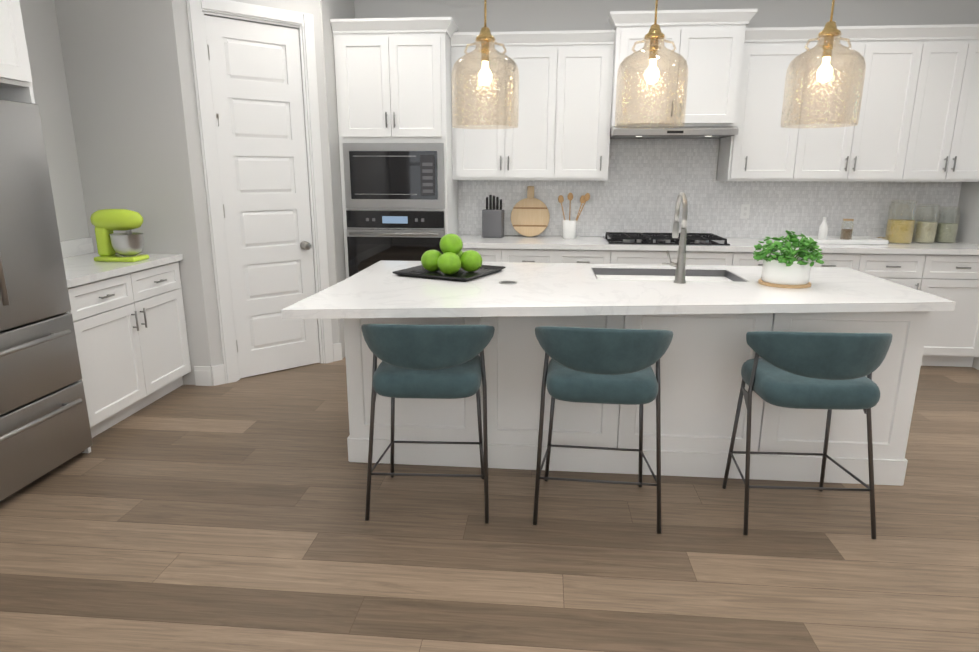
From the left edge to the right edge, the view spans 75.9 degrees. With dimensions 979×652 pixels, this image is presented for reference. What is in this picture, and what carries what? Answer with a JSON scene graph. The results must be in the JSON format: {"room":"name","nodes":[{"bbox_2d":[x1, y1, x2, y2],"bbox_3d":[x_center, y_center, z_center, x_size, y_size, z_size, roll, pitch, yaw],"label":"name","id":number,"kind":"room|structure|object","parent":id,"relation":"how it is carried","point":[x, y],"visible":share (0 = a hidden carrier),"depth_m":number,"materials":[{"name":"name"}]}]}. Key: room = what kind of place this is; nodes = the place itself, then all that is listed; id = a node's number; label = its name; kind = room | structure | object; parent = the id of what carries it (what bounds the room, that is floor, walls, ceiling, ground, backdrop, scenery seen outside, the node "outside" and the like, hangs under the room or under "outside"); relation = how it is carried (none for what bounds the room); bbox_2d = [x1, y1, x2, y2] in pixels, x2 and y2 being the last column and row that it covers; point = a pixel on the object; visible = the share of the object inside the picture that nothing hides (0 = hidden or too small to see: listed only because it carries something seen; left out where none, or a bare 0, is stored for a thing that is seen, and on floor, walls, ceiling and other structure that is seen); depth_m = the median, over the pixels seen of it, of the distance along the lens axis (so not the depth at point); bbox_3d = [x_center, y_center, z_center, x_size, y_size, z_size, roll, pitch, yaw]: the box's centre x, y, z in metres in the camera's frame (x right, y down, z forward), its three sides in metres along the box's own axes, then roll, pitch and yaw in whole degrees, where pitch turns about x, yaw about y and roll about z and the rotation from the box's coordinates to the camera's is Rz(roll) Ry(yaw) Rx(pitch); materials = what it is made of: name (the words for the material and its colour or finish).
{"room":"kitchen","nodes":[
{"label":"kitchen","id":0,"kind":"room"},
{"bbox_2d":[19,0,88,240],"bbox_3d":[-3.003,-0.464,1.603,0.160,3.050,8.200,1,14,5],"label":"wall","id":1,"kind":"structure","parent":0,"point":[45,56],"depth_m":3.91,"materials":[{"name":"white paint"}]},
{"bbox_2d":[0,0,32,91],"bbox_3d":[-2.472,-1.340,2.616,0.678,0.591,0.550,1,14,5],"label":"upper cabinet","id":2,"kind":"object","parent":1,"relation":"attached to","point":[15,72],"depth_m":2.80,"materials":[{"name":"white paint"}]},
{"bbox_2d":[68,237,93,255],"bbox_3d":[-2.733,-0.421,3.722,0.018,0.104,1.066,1,14,5],"label":"backsplash","id":3,"kind":"structure","parent":1,"relation":"attached to","point":[83,245],"depth_m":4.13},
{"bbox_2d":[54,0,211,384],"bbox_3d":[-2.312,-1.086,4.137,0.760,3.050,0.120,1,14,5],"label":"wall","id":4,"kind":"structure","parent":0,"point":[121,66],"depth_m":4.03,"materials":[{"name":"white paint"}]},
{"bbox_2d":[194,366,212,385],"bbox_3d":[1.799,1.039,1.642,9.470,0.140,8.000,1,14,5],"label":"baseboard","id":5,"kind":"structure","parent":4,"relation":"attached to","point":[203,375],"depth_m":4.38,"materials":[{"name":"white paint"}]},
{"bbox_2d":[172,0,338,365],"bbox_3d":[-1.603,-1.148,4.396,0.976,3.050,0.120,-11,18,-39],"label":"wall","id":6,"kind":"structure","parent":0,"point":[181,25],"depth_m":4.24,"materials":[{"name":"white paint"}]},
{"bbox_2d":[186,0,333,382],"bbox_3d":[-1.589,-0.893,4.457,0.830,2.525,0.142,-11,18,-39],"label":"door frame","id":7,"kind":"structure","parent":6,"relation":"attached to","point":[301,22],"depth_m":4.31,"materials":[{"name":"white paint"}]},
{"bbox_2d":[204,15,319,377],"bbox_3d":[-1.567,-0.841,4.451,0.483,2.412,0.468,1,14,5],"label":"pantry door","id":8,"kind":"structure","parent":6,"relation":"in","point":[256,82],"depth_m":4.41,"materials":[{"name":"white paint"}]},
{"bbox_2d":[211,343,341,385],"bbox_3d":[-1.560,0.277,4.697,0.986,0.140,0.015,-11,18,-39],"label":"baseboard","id":9,"kind":"structure","parent":6,"relation":"attached to","point":[218,374],"depth_m":4.42,"materials":[{"name":"white paint"}]},
{"bbox_2d":[320,0,354,358],"bbox_3d":[-1.205,-1.308,5.052,0.120,3.050,0.810,1,14,5],"label":"wall","id":10,"kind":"structure","parent":0,"point":[337,9],"depth_m":4.74,"materials":[{"name":"white paint"}]},
{"bbox_2d":[0,357,978,651],"bbox_3d":[1.790,1.189,1.576,9.870,0.120,8.600,1,14,5],"label":"floor","id":11,"kind":"structure","parent":0,"point":[228,517],"depth_m":2.51,"materials":[{"name":"brown wood"}]},
{"bbox_2d":[0,96,99,501],"bbox_3d":[-2.484,-0.077,2.716,0.696,1.769,0.960,1,14,5],"label":"refrigerator","id":12,"kind":"object","parent":11,"relation":"on","point":[48,405],"depth_m":2.92,"materials":[{"name":"grey metal"}]},
{"bbox_2d":[76,260,190,432],"bbox_3d":[-2.429,0.105,3.824,0.628,0.885,1.066,1,14,5],"label":"base cabinet","id":13,"kind":"object","parent":11,"relation":"on","point":[90,348],"depth_m":3.75,"materials":[{"name":"white paint"}]},
{"bbox_2d":[72,252,182,287],"bbox_3d":[-2.421,-0.344,3.713,0.645,0.040,1.066,1,14,5],"label":"countertop","id":14,"kind":"structure","parent":13,"relation":"on","point":[88,270],"depth_m":3.71,"materials":[{"name":"white stone"}]},
{"bbox_2d":[90,209,148,261],"bbox_3d":[-2.269,-0.560,3.849,0.308,0.314,0.186,1,14,5],"label":"stand mixer","id":15,"kind":"object","parent":14,"relation":"on","point":[127,245],"visible":1,"depth_m":3.80,"materials":[{"name":"green"}]},
{"bbox_2d":[330,17,461,278],"bbox_3d":[-0.718,-1.070,5.151,0.836,2.539,0.643,1,14,5],"label":"tall cabinet","id":16,"kind":"object","parent":11,"relation":"on","point":[420,175],"depth_m":4.77,"materials":[{"name":"white paint"}]},
{"bbox_2d":[361,324,494,522],"bbox_3d":[-0.263,0.372,2.763,0.568,0.886,0.475,1,14,2],"label":"bar stool","id":17,"kind":"object","parent":11,"relation":"on","point":[434,361],"visible":1,"depth_m":2.55,"materials":[{"name":"teal fabric"}]},
{"bbox_2d":[462,249,509,261],"bbox_3d":[-0.059,-0.254,5.306,0.484,0.884,0.618,1,14,5],"label":"base cabinet","id":18,"kind":"object","parent":11,"relation":"on","point":[488,255],"depth_m":4.91,"materials":[{"name":"white paint"}]},
{"bbox_2d":[510,249,565,262],"bbox_3d":[0.330,-0.245,5.273,0.542,0.884,0.618,1,14,5],"label":"base cabinet","id":19,"kind":"object","parent":11,"relation":"on","point":[516,255],"depth_m":4.88,"materials":[{"name":"white paint"}]},
{"bbox_2d":[566,249,613,263],"bbox_3d":[0.718,-0.235,5.240,0.481,0.884,0.618,1,14,5],"label":"base cabinet","id":20,"kind":"object","parent":11,"relation":"on","point":[588,256],"depth_m":4.84,"materials":[{"name":"white paint"}]},
{"bbox_2d":[533,326,672,533],"bbox_3d":[0.473,0.387,2.710,0.567,0.886,0.475,2,14,7],"label":"bar stool","id":21,"kind":"object","parent":11,"relation":"on","point":[599,365],"visible":1,"depth_m":2.50,"materials":[{"name":"teal fabric"}]},
{"bbox_2d":[343,320,925,485],"bbox_3d":[0.673,0.204,3.462,2.744,0.884,0.886,1,14,5],"label":"kitchen island","id":22,"kind":"object","parent":11,"relation":"on","point":[701,378],"depth_m":3.07,"materials":[{"name":"white paint"}]},
{"bbox_2d":[281,280,955,335],"bbox_3d":[0.597,-0.093,2.728,2.820,0.039,0.670,1,14,5],"label":"island countertop","id":23,"kind":"structure","parent":22,"relation":"on","point":[371,301],"depth_m":2.84,"materials":[{"name":"white stone"}]},
{"bbox_2d":[753,230,823,287],"bbox_3d":[1.471,-0.335,3.088,0.338,0.262,0.330,1,14,5],"label":"potted plant","id":24,"kind":"object","parent":23,"relation":"on","point":[787,268],"visible":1,"depth_m":3.02,"materials":[{"name":"green plant"}]},
{"bbox_2d":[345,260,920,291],"bbox_3d":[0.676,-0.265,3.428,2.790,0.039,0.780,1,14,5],"label":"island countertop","id":25,"kind":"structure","parent":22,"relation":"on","point":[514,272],"depth_m":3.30,"materials":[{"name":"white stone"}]},
{"bbox_2d":[393,234,505,281],"bbox_3d":[-0.212,-0.393,3.404,0.450,0.215,0.450,7,15,26],"label":"tray","id":26,"kind":"object","parent":25,"relation":"on","point":[454,262],"visible":1,"depth_m":3.35,"materials":[{"name":"green food"}]},
{"bbox_2d":[499,280,517,284],"bbox_3d":[0.093,-0.218,3.141,0.090,0.004,0.090,1,14,5],"label":"outlet","id":27,"kind":"object","parent":25,"relation":"attached to","point":[501,282],"depth_m":3.13,"materials":[{"name":"silver metal"}]},
{"bbox_2d":[593,268,744,279],"bbox_3d":[0.957,-0.167,3.452,0.768,0.234,0.408,1,14,5],"label":"sink","id":28,"kind":"object","parent":25,"relation":"in","point":[601,273],"depth_m":3.60,"materials":[{"name":"silver metal"}]},
{"bbox_2d":[666,192,688,283],"bbox_3d":[0.941,-0.456,3.195,0.111,0.443,0.237,1,14,5],"label":"faucet","id":29,"kind":"object","parent":25,"relation":"on","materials":[{"name":"grey metal"}]},
{"bbox_2d":[614,249,745,265],"bbox_3d":[1.413,-0.219,5.181,1.036,0.884,0.618,1,14,5],"label":"base cabinet","id":30,"kind":"object","parent":11,"relation":"on","point":[621,256],"depth_m":4.79,"materials":[{"name":"white paint"}]},
{"bbox_2d":[458,233,978,256],"bbox_3d":[1.735,-0.658,5.031,4.086,0.039,0.643,1,14,5],"label":"countertop","id":31,"kind":"structure","parent":30,"relation":"on","point":[470,240],"depth_m":4.80,"materials":[{"name":"white stone"}]},
{"bbox_2d":[482,195,503,237],"bbox_3d":[0.032,-0.920,5.260,0.170,0.351,0.100,4,14,16],"label":"knife block","id":32,"kind":"object","parent":31,"relation":"on","point":[493,223],"visible":1,"depth_m":5.23,"materials":[{"name":"grey plastic"}]},
{"bbox_2d":[511,186,549,236],"bbox_3d":[0.346,-0.972,5.322,0.330,0.419,0.122,1,14,5],"label":"round cutting board","id":33,"kind":"object","parent":31,"relation":"on","point":[530,215],"visible":0.98,"depth_m":5.31,"materials":[{"name":"brown wood"}]},
{"bbox_2d":[558,193,589,238],"bbox_3d":[0.694,-0.913,5.190,0.260,0.374,0.120,1,14,5],"label":"utensil crock","id":34,"kind":"object","parent":31,"relation":"on","point":[569,225],"visible":1,"depth_m":5.17,"materials":[{"name":"white ceramic"}]},
{"bbox_2d":[602,233,729,244],"bbox_3d":[1.395,-0.706,5.043,0.911,0.045,0.510,1,14,5],"label":"cooktop","id":35,"kind":"object","parent":31,"relation":"in","point":[610,238],"depth_m":4.91,"materials":[{"name":"black metal"}]},
{"bbox_2d":[797,236,888,244],"bbox_3d":[2.767,-0.691,5.005,0.707,0.044,0.300,1,14,5],"label":"marble tray","id":36,"kind":"object","parent":31,"relation":"on","point":[855,240],"visible":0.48,"depth_m":4.87,"materials":[{"name":"white stone"}]},
{"bbox_2d":[818,217,827,238],"bbox_3d":[2.663,-0.779,5.003,0.066,0.176,0.066,1,14,5],"label":"bottle","id":37,"kind":"object","parent":36,"relation":"on","point":[823,230],"visible":0.92,"depth_m":4.98,"materials":[{"name":"white ceramic"}]},
{"bbox_2d":[840,219,853,239],"bbox_3d":[2.854,-0.772,5.008,0.086,0.162,0.086,1,14,5],"label":"jar","id":38,"kind":"object","parent":36,"relation":"on","point":[846,234],"visible":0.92,"depth_m":4.99,"materials":[{"name":"clear glass"}]},
{"bbox_2d":[885,200,917,243],"bbox_3d":[3.253,-0.825,4.959,0.190,0.328,0.190,1,14,5],"label":"glass canister","id":39,"kind":"object","parent":31,"relation":"on","point":[899,231],"visible":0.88,"depth_m":4.91,"materials":[{"name":"yellow glass"}]},
{"bbox_2d":[912,204,939,242],"bbox_3d":[3.466,-0.815,4.984,0.160,0.298,0.160,1,14,5],"label":"glass canister","id":40,"kind":"object","parent":31,"relation":"on","point":[925,232],"visible":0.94,"depth_m":4.94,"materials":[{"name":"beige glass"}]},
{"bbox_2d":[935,206,960,242],"bbox_3d":[3.648,-0.808,5.000,0.150,0.278,0.150,1,14,5],"label":"glass canister","id":41,"kind":"object","parent":31,"relation":"on","point":[946,232],"visible":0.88,"depth_m":4.96,"materials":[{"name":"glass"}]},
{"bbox_2d":[742,253,798,265],"bbox_3d":[2.128,-0.202,5.120,0.521,0.884,0.618,1,14,5],"label":"base cabinet","id":42,"kind":"object","parent":11,"relation":"on","point":[748,260],"depth_m":4.75,"materials":[{"name":"white paint"}]},
{"bbox_2d":[722,331,892,538],"bbox_3d":[1.333,0.403,2.657,0.567,0.886,0.475,1,14,3],"label":"bar stool","id":43,"kind":"object","parent":11,"relation":"on","point":[813,370],"visible":1,"depth_m":2.45,"materials":[{"name":"teal fabric"}]},
{"bbox_2d":[811,253,873,274],"bbox_3d":[2.556,-0.192,5.084,0.581,0.884,0.618,1,14,5],"label":"base cabinet","id":44,"kind":"object","parent":11,"relation":"on","point":[860,262],"depth_m":4.68,"materials":[{"name":"white paint"}]},
{"bbox_2d":[870,253,937,293],"bbox_3d":[3.014,-0.181,5.045,0.583,0.884,0.618,1,14,5],"label":"base cabinet","id":45,"kind":"object","parent":11,"relation":"on","point":[912,270],"depth_m":4.66,"materials":[{"name":"white paint"}]},
{"bbox_2d":[921,253,978,366],"bbox_3d":[3.476,-0.170,5.006,0.590,0.884,0.618,1,14,5],"label":"base cabinet","id":46,"kind":"object","parent":11,"relation":"on","point":[952,337],"depth_m":4.72,"materials":[{"name":"white paint"}]},
{"bbox_2d":[354,0,978,235],"bbox_3d":[2.160,-1.345,5.240,9.870,3.050,0.160,1,14,5],"label":"wall","id":47,"kind":"structure","parent":0,"point":[528,15],"depth_m":4.95,"materials":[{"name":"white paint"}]},
{"bbox_2d":[450,29,569,180],"bbox_3d":[0.153,-1.740,5.060,0.878,1.090,0.348,1,14,5],"label":"upper cabinet","id":48,"kind":"object","parent":47,"relation":"attached to","point":[535,150],"depth_m":4.90,"materials":[{"name":"white paint"}]},
{"bbox_2d":[562,29,613,180],"bbox_3d":[0.712,-1.727,5.013,0.485,1.090,0.348,1,14,5],"label":"upper cabinet","id":49,"kind":"object","parent":47,"relation":"attached to","point":[589,53],"depth_m":4.84,"materials":[{"name":"white paint"}]},
{"bbox_2d":[610,9,749,132],"bbox_3d":[1.407,-1.938,4.836,0.918,0.789,0.468,1,14,5],"label":"upper cabinet","id":50,"kind":"object","parent":47,"relation":"attached to","point":[712,42],"depth_m":4.61,"materials":[{"name":"white paint"}]},
{"bbox_2d":[606,126,738,138],"bbox_3d":[1.404,-1.511,4.913,0.912,0.072,0.517,1,14,5],"label":"range hood","id":51,"kind":"object","parent":50,"relation":"attached to","point":[685,132],"depth_m":4.69,"materials":[{"name":"silver metal"}]},
{"bbox_2d":[714,27,821,184],"bbox_3d":[2.143,-1.693,4.892,0.546,1.090,0.348,1,14,5],"label":"upper cabinet","id":52,"kind":"object","parent":47,"relation":"attached to","point":[760,149],"depth_m":4.75,"materials":[{"name":"white paint"}]},
{"bbox_2d":[802,25,937,184],"bbox_3d":[2.753,-1.678,4.840,0.919,1.090,0.348,1,14,5],"label":"upper cabinet","id":53,"kind":"object","parent":47,"relation":"attached to","point":[882,149],"depth_m":4.68,"materials":[{"name":"white paint"}]},
{"bbox_2d":[914,24,978,184],"bbox_3d":[3.439,-1.662,4.782,0.696,1.090,0.348,1,14,5],"label":"upper cabinet","id":54,"kind":"object","parent":47,"relation":"attached to","point":[948,150],"depth_m":4.63,"materials":[{"name":"white paint"}]},
{"bbox_2d":[955,182,978,369],"bbox_3d":[3.858,-0.882,4.738,0.220,2.400,0.735,1,14,5],"label":"wall","id":55,"kind":"structure","parent":0,"point":[968,227],"depth_m":4.95,"materials":[{"name":"white paint"}]},
{"bbox_3d":[1.798,-1.889,0.818,9.870,0.120,8.600,1,14,5],"label":"ceiling","id":56,"kind":"structure","parent":0,"visible":0},
{"bbox_2d":[451,0,518,128],"bbox_3d":[-0.019,-1.652,2.953,0.330,1.369,0.330,1,14,5],"label":"pendant light","id":57,"kind":"object","parent":56,"relation":"hanging from","point":[485,38],"visible":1,"depth_m":3.01,"materials":[{"name":"clear glass"}]},
{"bbox_2d":[615,0,687,128],"bbox_3d":[0.778,-1.634,2.885,0.330,1.369,0.330,1,14,5],"label":"pendant light","id":58,"kind":"object","parent":56,"relation":"hanging from","point":[654,35],"visible":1,"depth_m":2.94,"materials":[{"name":"clear glass"}]},
{"bbox_2d":[781,0,865,127],"bbox_3d":[1.565,-1.615,2.819,0.330,1.369,0.330,1,14,5],"label":"pendant light","id":59,"kind":"object","parent":56,"relation":"hanging from","point":[829,32],"visible":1,"depth_m":2.88,"materials":[{"name":"clear glass"}]}
]}

